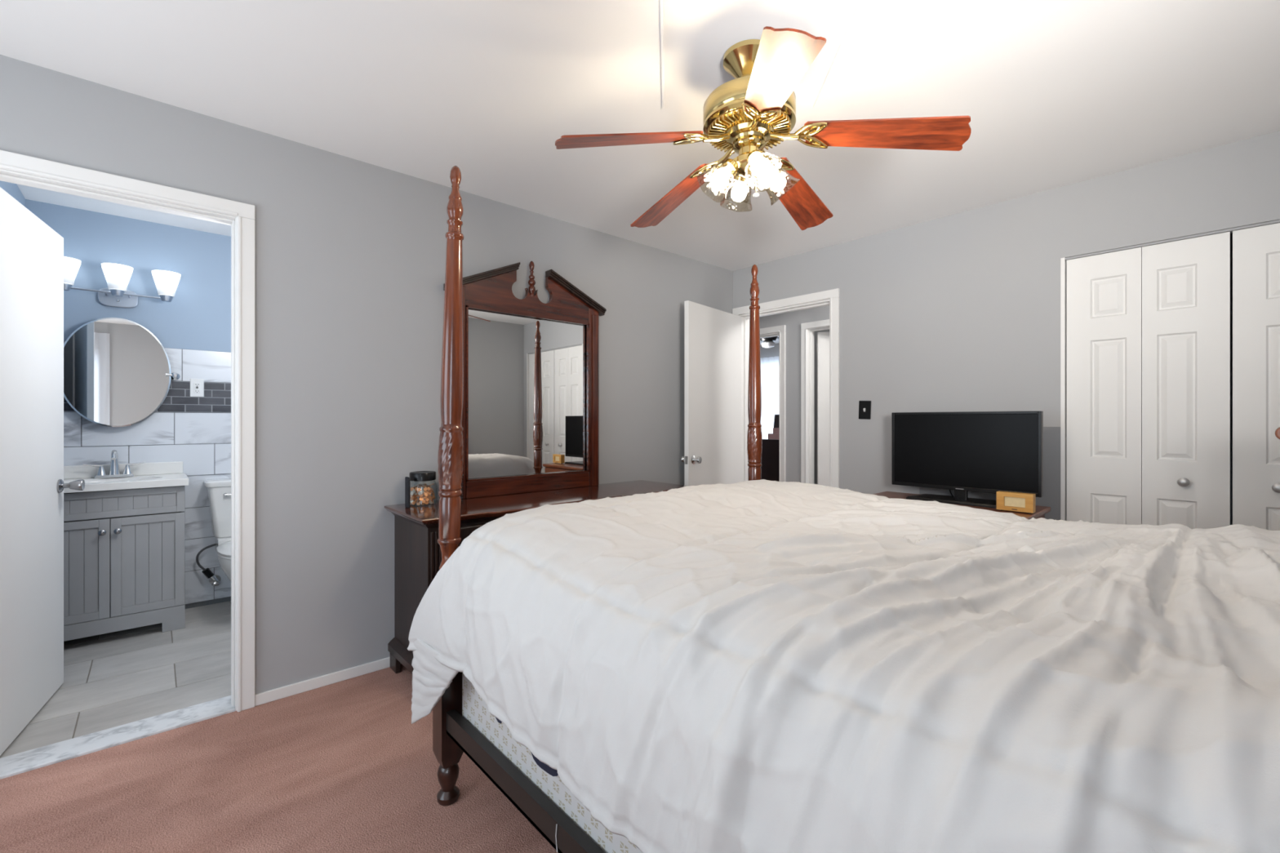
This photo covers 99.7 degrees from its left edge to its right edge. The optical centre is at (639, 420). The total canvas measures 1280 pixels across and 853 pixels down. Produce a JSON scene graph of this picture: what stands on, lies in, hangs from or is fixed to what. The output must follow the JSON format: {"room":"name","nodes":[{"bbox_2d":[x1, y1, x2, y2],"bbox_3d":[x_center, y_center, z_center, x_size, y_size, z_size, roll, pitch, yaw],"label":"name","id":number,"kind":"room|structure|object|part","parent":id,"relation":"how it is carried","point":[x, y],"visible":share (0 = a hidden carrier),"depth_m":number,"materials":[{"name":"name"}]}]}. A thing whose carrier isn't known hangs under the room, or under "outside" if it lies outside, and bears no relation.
{"room":"bedroom","nodes":[
{"label":"bedroom","id":0,"kind":"room"},
{"bbox_2d":[0,180,25,206],"bbox_3d":[-2.916,0.018,2.372,0.100,2.500,1.619,0,0,-42],"label":"wall","id":1,"kind":"structure","parent":0,"point":[12,188],"depth_m":2.77,"materials":[{"name":"blue paint"}]},
{"bbox_2d":[0,186,84,755],"bbox_3d":[-2.455,0.182,2.165,0.189,2.028,0.690,0,0,-33],"label":"door","id":2,"kind":"structure","parent":1,"relation":"in","point":[32,485],"depth_m":2.14,"materials":[{"name":"white paint"}]},
{"bbox_3d":[-2.562,0.293,2.434,0.077,0.060,0.060,0,0,-33],"label":"knob","id":3,"kind":"part","parent":2,"relation":"part of","materials":[{"name":"silver metal"}]},
{"bbox_2d":[0,600,231,758],"bbox_3d":[-2.257,1.238,2.967,1.676,0.060,1.619,0,0,-42],"label":"floor","id":4,"kind":"structure","parent":0,"point":[113,679],"depth_m":2.54,"materials":[{"name":"grey tile"}]},
{"bbox_2d":[0,695,235,779],"bbox_3d":[-1.991,1.218,2.067,0.699,0.040,0.154,0,0,-42],"label":"threshold","id":5,"kind":"object","parent":4,"relation":"on","point":[33,759],"visible":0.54,"depth_m":2.04,"materials":[{"name":"stone"}]},
{"bbox_2d":[63,485,185,641],"bbox_3d":[-3.003,0.793,3.073,0.622,0.830,0.438,0,0,-42],"label":"vanity cabinet","id":6,"kind":"object","parent":4,"relation":"on","point":[124,549],"visible":0.72,"depth_m":2.97,"materials":[{"name":"grey paint"}]},
{"bbox_3d":[-2.998,0.802,2.835,0.308,0.536,0.018,0,0,-42],"label":"door","id":7,"kind":"part","parent":6,"relation":"part of","materials":[{"name":"grey paint"}]},
{"bbox_3d":[-2.889,0.603,2.901,0.032,0.032,0.030,0,0,-42],"label":"knob","id":8,"kind":"part","parent":6,"relation":"part of","materials":[{"name":"silver metal"}]},
{"bbox_3d":[-2.844,0.603,2.941,0.032,0.032,0.030,0,0,-42],"label":"knob","id":9,"kind":"part","parent":6,"relation":"part of","materials":[{"name":"silver metal"}]},
{"bbox_3d":[-2.882,0.455,2.939,0.618,0.146,0.018,0,0,-42],"label":"drawer","id":10,"kind":"part","parent":6,"relation":"part of","materials":[{"name":"grey paint"}]},
{"bbox_3d":[-2.882,1.141,2.939,0.622,0.135,0.018,0,0,-42],"label":"board","id":11,"kind":"part","parent":6,"relation":"part of","materials":[{"name":"grey paint"}]},
{"bbox_2d":[63,461,188,493],"bbox_3d":[-3.009,0.361,3.067,0.671,0.200,0.438,0,0,-42],"label":"sink","id":12,"kind":"object","parent":6,"relation":"in","point":[157,474],"visible":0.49,"depth_m":3.13,"materials":[{"name":"white ceramic"}]},
{"bbox_2d":[83,449,144,478],"bbox_3d":[-3.067,0.255,3.151,0.262,0.163,0.142,0,0,-42],"label":"faucet","id":13,"kind":"object","parent":12,"relation":"on","point":[114,470],"visible":1,"depth_m":3.17,"materials":[{"name":"silver metal"}]},
{"bbox_3d":[-3.157,0.284,3.128,0.098,0.068,0.044,0,0,-42],"label":"handle","id":14,"kind":"part","parent":13,"relation":"part of","materials":[{"name":"silver metal"}]},
{"bbox_3d":[-3.096,0.327,3.183,0.168,0.018,0.056,0,0,-42],"label":"plate","id":15,"kind":"part","parent":13,"relation":"part of","materials":[{"name":"silver metal"}]},
{"bbox_3d":[-3.066,0.245,3.150,0.048,0.145,0.138,0,0,-42],"label":"spout","id":16,"kind":"part","parent":13,"relation":"part of","materials":[{"name":"silver metal"}]},
{"bbox_3d":[-3.035,0.284,3.238,0.098,0.068,0.044,0,0,-42],"label":"handle","id":17,"kind":"part","parent":13,"relation":"part of","materials":[{"name":"silver metal"}]},
{"bbox_3d":[-2.767,0.802,3.043,0.308,0.536,0.018,0,0,-42],"label":"door","id":18,"kind":"part","parent":6,"relation":"part of","materials":[{"name":"grey paint"}]},
{"bbox_2d":[203,478,231,582],"bbox_3d":[-2.429,0.796,3.401,0.460,0.823,0.745,0,0,-42],"label":"toilet","id":19,"kind":"object","parent":4,"relation":"on","point":[219,490],"visible":0.25,"depth_m":3.42,"materials":[{"name":"white ceramic"}]},
{"bbox_3d":[-2.608,0.403,3.600,0.460,0.036,0.210,0,0,-42],"label":"tank lid","id":20,"kind":"part","parent":19,"relation":"part of","materials":[{"name":"white ceramic"}]},
{"bbox_3d":[-2.608,0.586,3.600,0.430,0.325,0.190,0,0,-42],"label":"tank","id":21,"kind":"part","parent":19,"relation":"part of","materials":[{"name":"white ceramic"}]},
{"bbox_3d":[-2.361,0.793,3.325,0.380,0.016,0.540,0,0,-42],"label":"seat","id":22,"kind":"part","parent":19,"relation":"part of","materials":[{"name":"white ceramic"}]},
{"bbox_3d":[-2.357,0.769,3.321,0.380,0.026,0.530,0,0,-42],"label":"seat lid","id":23,"kind":"part","parent":19,"relation":"part of","materials":[{"name":"white ceramic"}]},
{"bbox_3d":[-2.616,0.473,3.451,0.071,0.021,0.030,0,0,-42],"label":"flush lever","id":24,"kind":"part","parent":19,"relation":"part of","materials":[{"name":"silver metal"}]},
{"bbox_2d":[25,199,231,601],"bbox_3d":[-2.833,0.018,3.605,1.876,2.500,0.100,0,0,-42],"label":"wall","id":25,"kind":"structure","parent":0,"point":[198,316],"depth_m":3.36,"materials":[{"name":"blue paint"}]},
{"bbox_2d":[63,317,179,426],"bbox_3d":[-3.113,-0.284,3.216,0.571,0.648,0.080,0,0,-42],"label":"oval mirror","id":26,"kind":"object","parent":25,"relation":"attached to","point":[117,373],"visible":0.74,"depth_m":3.19,"materials":[{"name":"white mirror"}]},
{"bbox_2d":[63,256,181,308],"bbox_3d":[-3.083,-0.792,3.188,0.568,0.226,0.183,0,0,-42],"label":"vanity light","id":27,"kind":"object","parent":25,"relation":"attached to","point":[117,276],"visible":0.81,"depth_m":3.19,"materials":[{"name":"white glass"}]},
{"bbox_3d":[-3.228,-0.835,3.026,0.136,0.140,0.136,0,0,-42],"label":"lamp shade","id":28,"kind":"part","parent":27,"relation":"part of","materials":[{"name":"white glass"}]},
{"bbox_3d":[-3.097,-0.747,3.204,0.450,0.012,0.101,0,0,-42],"label":"arm","id":29,"kind":"part","parent":27,"relation":"part of","materials":[{"name":"silver metal"}]},
{"bbox_3d":[-3.067,-0.835,3.171,0.136,0.140,0.136,0,0,-42],"label":"lamp shade","id":30,"kind":"part","parent":27,"relation":"part of","materials":[{"name":"white glass"}]},
{"bbox_3d":[-3.137,-0.735,3.248,0.176,0.112,0.022,0,0,-42],"label":"plate","id":31,"kind":"part","parent":27,"relation":"part of","materials":[{"name":"silver metal"}]},
{"bbox_3d":[-2.907,-0.835,3.316,0.136,0.140,0.136,0,0,-42],"label":"lamp shade","id":32,"kind":"part","parent":27,"relation":"part of","materials":[{"name":"white glass"}]},
{"bbox_2d":[63,341,231,608],"bbox_3d":[-2.795,0.376,3.564,1.676,1.664,0.011,0,0,-42],"label":"tile","id":33,"kind":"structure","parent":25,"relation":"attached to","point":[193,431],"depth_m":3.48,"materials":[{"name":"grey tile"}]},
{"bbox_2d":[190,378,204,396],"bbox_3d":[-2.864,-0.211,3.492,0.070,0.118,0.014,0,0,-42],"label":"outlet","id":34,"kind":"object","parent":33,"relation":"attached to","point":[197,385],"visible":1,"depth_m":3.49,"materials":[{"name":"white plastic"}]},
{"bbox_2d":[193,382,200,393],"bbox_3d":[-2.861,-0.211,3.490,0.034,0.068,0.003,0,0,-42],"label":"socket","id":35,"kind":"object","parent":34,"relation":"attached to","point":[197,385],"depth_m":3.49,"materials":[{"name":"white plastic"}]},
{"bbox_2d":[195,543,221,586],"bbox_3d":[-2.784,0.911,3.510,0.157,0.339,0.083,0,0,-42],"label":"shutoff valve","id":36,"kind":"object","parent":33,"relation":"attached to","point":[215,580],"visible":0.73,"depth_m":3.49,"materials":[{"name":"silver metal"}]},
{"bbox_2d":[0,663,558,852],"bbox_3d":[0.007,1.238,1.436,5.175,0.060,3.463,0,0,-42],"label":"floor","id":37,"kind":"structure","parent":0,"point":[343,766],"depth_m":1.76,"materials":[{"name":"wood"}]},
{"bbox_2d":[384,480,686,674],"bbox_3d":[-0.439,0.811,2.996,1.695,0.794,0.521,0,0,-42],"label":"dresser","id":38,"kind":"object","parent":37,"relation":"on","point":[417,550],"visible":0.12,"depth_m":2.55,"materials":[{"name":"brown wood"}]},
{"bbox_3d":[-0.450,1.099,3.008,1.659,0.067,0.489,0,0,-42],"label":"moulding","id":39,"kind":"part","parent":38,"relation":"part of","materials":[{"name":"brown wood"}]},
{"bbox_2d":[404,476,410,507],"bbox_3d":[-1.103,0.342,2.564,0.012,0.145,0.042,0,0,-42],"label":"wallet","id":40,"kind":"object","parent":38,"relation":"on","point":[407,482],"visible":1,"depth_m":2.56,"materials":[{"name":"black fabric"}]},
{"bbox_3d":[-0.665,0.567,2.537,0.455,0.183,0.042,0,0,-42],"label":"drawer","id":41,"kind":"part","parent":38,"relation":"part of","materials":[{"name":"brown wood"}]},
{"bbox_2d":[443,260,606,498],"bbox_3d":[-0.618,-0.256,3.121,1.024,1.339,0.072,0,0,-42],"label":"dresser mirror","id":42,"kind":"object","parent":38,"relation":"on","point":[530,422],"visible":0.92,"depth_m":3.11,"materials":[{"name":"brown wood"}]},
{"bbox_3d":[-0.844,-0.779,2.914,0.410,0.214,0.068,0,0,-42],"label":"cornice","id":43,"kind":"part","parent":42,"relation":"part of","materials":[{"name":"brown wood"}]},
{"bbox_3d":[-0.628,0.369,3.131,0.806,0.090,0.036,0,0,-42],"label":"rail","id":44,"kind":"part","parent":42,"relation":"part of","materials":[{"name":"brown wood"}]},
{"bbox_2d":[468,308,586,479],"bbox_3d":[-0.635,-0.142,3.138,0.806,0.930,0.004,0,0,-42],"label":"mirror glass","id":45,"kind":"object","parent":42,"relation":"on","point":[527,375],"depth_m":3.11,"materials":[{"name":"silver mirror"}]},
{"bbox_3d":[-0.389,-0.779,3.325,0.410,0.214,0.068,0,0,-42],"label":"cornice","id":46,"kind":"part","parent":42,"relation":"part of","materials":[{"name":"brown wood"}]},
{"bbox_2d":[432,165,762,852],"bbox_3d":[0.716,0.198,1.466,1.704,2.019,2.236,0,0,-42],"label":"bed","id":47,"kind":"object","parent":37,"relation":"on","point":[453,735],"visible":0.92,"depth_m":1.69,"materials":[{"name":"brown wood"}]},
{"bbox_3d":[-0.611,0.895,1.722,0.072,0.625,0.072,0,0,-42],"label":"post leg","id":48,"kind":"part","parent":47,"relation":"part of","materials":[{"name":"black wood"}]},
{"bbox_3d":[0.120,0.941,0.929,0.067,0.065,2.086,0,0,-42],"label":"rail","id":49,"kind":"part","parent":47,"relation":"part of","materials":[{"name":"black"}]},
{"bbox_2d":[462,672,642,852],"bbox_3d":[0.718,0.822,1.463,1.603,0.237,2.050,0,0,-42],"label":"box spring","id":50,"kind":"object","parent":47,"relation":"in","point":[474,708],"visible":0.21,"depth_m":1.36,"materials":[{"name":"white fabric"}]},
{"bbox_2d":[495,717,638,848],"bbox_3d":[0.713,0.631,1.455,1.615,0.426,2.045,0,0,-42],"label":"mattress","id":51,"kind":"object","parent":50,"relation":"on","point":[548,770],"visible":0.02,"depth_m":1.30,"materials":[{"name":"black fabric"}]},
{"bbox_2d":[407,479,1279,852],"bbox_3d":[0.673,0.596,1.523,1.898,0.688,2.190,0,0,-42],"label":"duvet","id":52,"kind":"object","parent":51,"relation":"on","point":[753,666],"visible":1,"depth_m":0.88,"materials":[{"name":"white fabric"}]},
{"bbox_2d":[871,491,1050,519],"bbox_3d":[1.676,0.830,2.967,0.487,0.757,0.850,0,0,-42],"label":"tv stand","id":53,"kind":"object","parent":37,"relation":"on","point":[1040,512],"visible":0.02,"depth_m":2.78,"materials":[{"name":"brown wood"}]},
{"bbox_2d":[891,410,1043,508],"bbox_3d":[1.782,0.202,2.992,0.245,0.498,0.735,0,0,-42],"label":"television","id":54,"kind":"object","parent":53,"relation":"on","point":[962,452],"visible":0.98,"depth_m":2.94,"materials":[{"name":"black plastic"}]},
{"bbox_2d":[996,490,1035,513],"bbox_3d":[1.851,0.404,2.661,0.046,0.094,0.152,0,0,-42],"label":"clock","id":55,"kind":"object","parent":53,"relation":"on","point":[1006,500],"visible":1,"depth_m":2.64,"materials":[{"name":"brown wood"}]},
{"bbox_2d":[0,54,733,693],"bbox_3d":[-1.190,0.018,2.763,5.399,2.500,0.112,0,0,-42],"label":"wall","id":56,"kind":"structure","parent":0,"point":[350,253],"depth_m":2.52,"materials":[{"name":"grey paint"}]},
{"bbox_2d":[0,168,236,711],"bbox_3d":[-1.978,0.178,2.053,0.723,2.060,0.120,0,0,-42],"label":"trim","id":57,"kind":"structure","parent":56,"relation":"attached to","point":[5,175],"depth_m":2.25,"materials":[{"name":"white paint"}]},
{"bbox_2d":[0,150,255,711],"bbox_3d":[-1.933,0.151,2.003,0.829,2.114,0.022,0,0,-42],"label":"trim","id":58,"kind":"structure","parent":56,"relation":"attached to","point":[245,213],"depth_m":2.25,"materials":[{"name":"white paint"}]},
{"bbox_2d":[255,657,400,706],"bbox_3d":[-1.149,1.184,2.717,5.175,0.048,0.012,0,0,-42],"label":"baseboard","id":59,"kind":"structure","parent":56,"relation":"attached to","point":[293,689],"depth_m":2.44,"materials":[{"name":"white paint"}]},
{"bbox_2d":[408,471,435,481],"bbox_3d":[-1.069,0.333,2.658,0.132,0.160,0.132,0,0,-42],"label":"lid","id":60,"kind":"object","parent":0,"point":[417,476],"visible":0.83,"depth_m":2.61,"materials":[{"name":"black plastic"}]},
{"bbox_2d":[0,0,1279,271],"bbox_3d":[-0.569,-1.272,2.074,5.399,0.080,5.406,0,0,-42],"label":"ceiling","id":61,"kind":"structure","parent":0,"point":[1055,94],"depth_m":2.00,"materials":[{"name":"white paint"}]},
{"bbox_2d":[659,0,664,108],"bbox_3d":[0.064,-1.228,1.588,0.010,0.011,1.064,0,0,3],"label":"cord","id":62,"kind":"structure","parent":61,"relation":"attached to","point":[661,2],"depth_m":1.78,"materials":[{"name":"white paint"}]},
{"bbox_2d":[555,26,971,230],"bbox_3d":[0.367,-0.986,1.858,1.244,0.491,1.241,0,0,-42],"label":"ceiling fan","id":63,"kind":"object","parent":61,"relation":"hanging from","point":[752,112],"visible":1,"depth_m":1.73,"materials":[{"name":"brown wood"}]},
{"bbox_3d":[-0.033,-0.890,1.713,0.469,0.115,0.139,0,0,-16],"label":"blade","id":64,"kind":"part","parent":63,"relation":"part of","materials":[{"name":"brown wood"}]},
{"bbox_3d":[0.137,-0.890,2.172,0.139,0.115,0.469,0,0,-34],"label":"blade","id":65,"kind":"part","parent":63,"relation":"part of","materials":[{"name":"brown wood"}]},
{"bbox_3d":[0.274,-0.818,1.811,0.069,0.072,0.055,0,0,-9],"label":"bulb","id":66,"kind":"part","parent":63,"relation":"part of","materials":[{"name":"white glass"}]},
{"bbox_3d":[0.354,-0.818,1.920,0.055,0.072,0.069,0,0,-9],"label":"bulb","id":67,"kind":"part","parent":63,"relation":"part of","materials":[{"name":"white glass"}]},
{"bbox_3d":[0.368,-0.982,1.826,0.276,0.002,0.276,0,0,-42],"label":"vent shadow plate","id":68,"kind":"part","parent":63,"relation":"part of","materials":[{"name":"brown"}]},
{"bbox_3d":[0.386,-0.749,1.797,0.020,0.013,0.020,0,0,-42],"label":"pull knob","id":69,"kind":"part","parent":63,"relation":"part of","materials":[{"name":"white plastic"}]},
{"bbox_3d":[0.382,-0.818,1.731,0.055,0.072,0.069,0,0,-9],"label":"bulb","id":70,"kind":"part","parent":63,"relation":"part of","materials":[{"name":"white glass"}]},
{"bbox_3d":[0.462,-0.818,1.840,0.069,0.072,0.055,0,0,-9],"label":"bulb","id":71,"kind":"part","parent":63,"relation":"part of","materials":[{"name":"white glass"}]},
{"bbox_3d":[0.351,-0.890,1.409,0.139,0.115,0.469,0,0,2],"label":"blade","id":72,"kind":"part","parent":63,"relation":"part of","materials":[{"name":"brown wood"}]},
{"bbox_3d":[0.626,-0.890,2.152,0.139,0.115,0.469,0,0,38],"label":"blade","id":73,"kind":"part","parent":63,"relation":"part of","materials":[{"name":"brown wood"}]},
{"bbox_3d":[0.758,-0.890,1.681,0.469,0.115,0.139,0,0,20],"label":"blade","id":74,"kind":"part","parent":63,"relation":"part of","materials":[{"name":"brown wood"}]},
{"bbox_2d":[760,342,778,358],"bbox_3d":[2.285,0.018,8.628,0.112,2.500,3.850,0,0,-42],"label":"wall","id":75,"kind":"structure","parent":0,"point":[773,351],"depth_m":8.75,"materials":[{"name":"grey paint"}]},
{"bbox_2d":[760,356,778,439],"bbox_3d":[2.100,0.038,8.629,0.061,2.100,2.200,0,0,-42],"label":"curtain","id":76,"kind":"object","parent":75,"relation":"hanging from","point":[769,366],"visible":0.08,"depth_m":8.65,"materials":[{"name":"white fabric"}]},
{"bbox_2d":[760,336,778,345],"bbox_3d":[1.212,-1.257,7.660,2.778,0.050,3.850,0,0,-42],"label":"ceiling","id":77,"kind":"structure","parent":0,"point":[776,341],"depth_m":8.45,"materials":[{"name":"white paint"}]},
{"bbox_2d":[760,336,778,347],"bbox_3d":[1.640,-1.079,6.916,1.085,0.305,1.092,0,0,-42],"label":"ceiling fan","id":78,"kind":"object","parent":77,"relation":"hanging from","point":[768,342],"visible":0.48,"depth_m":6.83,"materials":[{"name":"black plastic"}]},
{"bbox_3d":[1.635,-0.966,6.890,0.170,0.078,0.170,0,0,-42],"label":"lamp shade","id":79,"kind":"part","parent":78,"relation":"part of","materials":[{"name":"white glass"}]},
{"bbox_2d":[759,305,829,482],"bbox_3d":[1.804,0.018,4.846,0.112,2.500,3.122,0,0,-42],"label":"wall","id":80,"kind":"structure","parent":0,"point":[793,320],"depth_m":5.14,"materials":[{"name":"grey paint"}]},
{"bbox_2d":[760,324,785,481],"bbox_3d":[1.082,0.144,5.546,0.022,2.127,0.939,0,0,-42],"label":"trim","id":81,"kind":"structure","parent":80,"relation":"attached to","point":[781,329],"depth_m":5.21,"materials":[{"name":"white paint"}]},
{"bbox_2d":[800,319,829,483],"bbox_3d":[1.814,0.149,4.735,0.022,2.117,0.900,0,0,-42],"label":"trim","id":82,"kind":"structure","parent":80,"relation":"attached to","point":[804,326],"depth_m":5.04,"materials":[{"name":"white paint"}]},
{"bbox_2d":[807,326,829,484],"bbox_3d":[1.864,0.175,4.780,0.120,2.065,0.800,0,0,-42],"label":"trim","id":83,"kind":"structure","parent":80,"relation":"attached to","point":[810,331],"depth_m":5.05,"materials":[{"name":"white paint"}]},
{"bbox_2d":[816,331,829,486],"bbox_3d":[2.030,0.180,5.052,0.727,2.025,0.155,0,0,8],"label":"door","id":84,"kind":"structure","parent":80,"relation":"in","point":[823,338],"depth_m":5.08,"materials":[{"name":"white paint"}]},
{"bbox_2d":[733,130,1279,519],"bbox_3d":[2.007,0.018,3.166,0.112,2.500,3.575,0,0,-42],"label":"wall","id":85,"kind":"structure","parent":0,"point":[960,312],"depth_m":3.13,"materials":[{"name":"grey paint"}]},
{"bbox_2d":[680,300,741,485],"bbox_3d":[0.565,0.178,4.075,0.155,2.030,0.766,0,0,39],"label":"door","id":86,"kind":"structure","parent":85,"relation":"in","point":[712,336],"depth_m":4.00,"materials":[{"name":"white paint"}]},
{"bbox_3d":[0.325,0.278,3.855,0.060,0.062,0.062,0,0,39],"label":"knob","id":87,"kind":"part","parent":86,"relation":"part of","materials":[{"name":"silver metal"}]},
{"bbox_3d":[0.324,0.278,3.778,0.024,0.056,0.003,0,0,39],"label":"latch plate","id":88,"kind":"part","parent":86,"relation":"part of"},
{"bbox_3d":[0.399,0.278,3.795,0.060,0.062,0.062,0,0,39],"label":"knob","id":89,"kind":"part","parent":86,"relation":"part of","materials":[{"name":"silver metal"}]},
{"bbox_2d":[739,298,830,486],"bbox_3d":[1.123,0.175,4.145,0.120,2.065,0.800,0,0,-42],"label":"trim","id":90,"kind":"structure","parent":85,"relation":"attached to","point":[744,317],"depth_m":4.42,"materials":[{"name":"white paint"}]},
{"bbox_2d":[732,288,839,488],"bbox_3d":[1.074,0.144,4.100,0.022,2.127,0.924,0,0,-42],"label":"trim","id":91,"kind":"structure","parent":85,"relation":"attached to","point":[833,295],"depth_m":3.78,"materials":[{"name":"white paint"}]},
{"bbox_2d":[858,400,871,419],"bbox_3d":[1.506,-0.070,3.624,0.018,0.127,0.086,0,0,-42],"label":"switch plate","id":92,"kind":"object","parent":85,"relation":"attached to","point":[864,406],"visible":1,"depth_m":3.62,"materials":[{"name":"black plastic"}]},
{"bbox_2d":[1060,257,1066,520],"bbox_3d":[2.666,0.177,2.433,0.116,2.062,1.216,0,0,-42],"label":"trim","id":93,"kind":"structure","parent":85,"relation":"attached to","point":[1063,262],"depth_m":2.84,"materials":[{"name":"white paint"}]},
{"bbox_2d":[1066,231,1230,528],"bbox_3d":[2.436,0.175,2.624,0.069,2.035,0.580,0,0,-42],"label":"door","id":94,"kind":"structure","parent":85,"relation":"in","point":[1148,326],"depth_m":2.60,"materials":[{"name":"white paint"}]},
{"bbox_3d":[2.521,0.286,2.505,0.035,0.042,0.042,0,0,-42],"label":"knob","id":95,"kind":"part","parent":94,"relation":"part of","materials":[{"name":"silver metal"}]},
{"bbox_2d":[1060,213,1279,261],"bbox_3d":[2.638,-0.861,2.416,0.056,0.033,1.203,0,0,-42],"label":"trim","id":96,"kind":"structure","parent":85,"relation":"attached to","point":[1260,221],"depth_m":2.52,"materials":[{"name":"grey paint"}]},
{"bbox_2d":[1232,222,1279,530],"bbox_3d":[2.830,0.175,2.187,0.069,2.035,0.580,0,0,-42],"label":"door","id":97,"kind":"structure","parent":85,"relation":"in","point":[1255,250],"depth_m":2.35,"materials":[{"name":"white paint"}]},
{"bbox_3d":[2.712,0.286,2.292,0.035,0.042,0.042,0,0,-42],"label":"knob","id":98,"kind":"part","parent":97,"relation":"part of","materials":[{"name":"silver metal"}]},
{"bbox_2d":[1230,233,1232,524],"bbox_3d":[2.923,-0.007,2.673,0.588,2.550,1.603,0,0,-42],"label":"wall","id":99,"kind":"structure","parent":0,"point":[1231,234],"depth_m":2.84,"materials":[{"name":"grey paint"}]},
{"bbox_2d":[1275,426,1279,439],"bbox_3d":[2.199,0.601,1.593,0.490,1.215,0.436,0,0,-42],"label":"door knob","id":100,"kind":"object","parent":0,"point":[1277,430],"visible":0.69,"depth_m":1.59,"materials":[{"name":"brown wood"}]},
{"bbox_3d":[1.212,1.238,7.660,2.778,0.060,3.850,0,0,-42],"label":"floor","id":101,"kind":"structure","parent":0,"visible":0},
{"bbox_2d":[760,414,778,481],"bbox_3d":[1.949,0.558,7.348,1.790,1.300,1.600,0,0,-42],"label":"sleigh bed","id":102,"kind":"object","parent":101,"relation":"on","point":[770,452],"visible":0.09,"depth_m":6.51,"materials":[{"name":"black wood"}]},
{"bbox_3d":[1.339,0.658,6.798,0.145,0.860,1.600,0,0,-42],"label":"footboard","id":103,"kind":"part","parent":102,"relation":"part of","materials":[{"name":"black wood"}]},
{"bbox_3d":[2.590,0.498,7.866,0.145,1.180,1.510,0,0,-42],"label":"headboard","id":104,"kind":"part","parent":102,"relation":"part of","materials":[{"name":"black wood"}]},
{"bbox_3d":[1.953,0.638,7.359,1.360,0.540,1.490,0,0,-42],"label":"bedspread","id":105,"kind":"object","parent":102,"relation":"on","visible":0},
{"bbox_2d":[768,427,778,439],"bbox_3d":[2.197,0.235,7.693,0.470,0.255,0.680,0,0,-42],"label":"pillow","id":106,"kind":"object","parent":105,"relation":"on","point":[775,435],"visible":0.15,"depth_m":7.72,"materials":[{"name":"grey fabric"}]}
]}

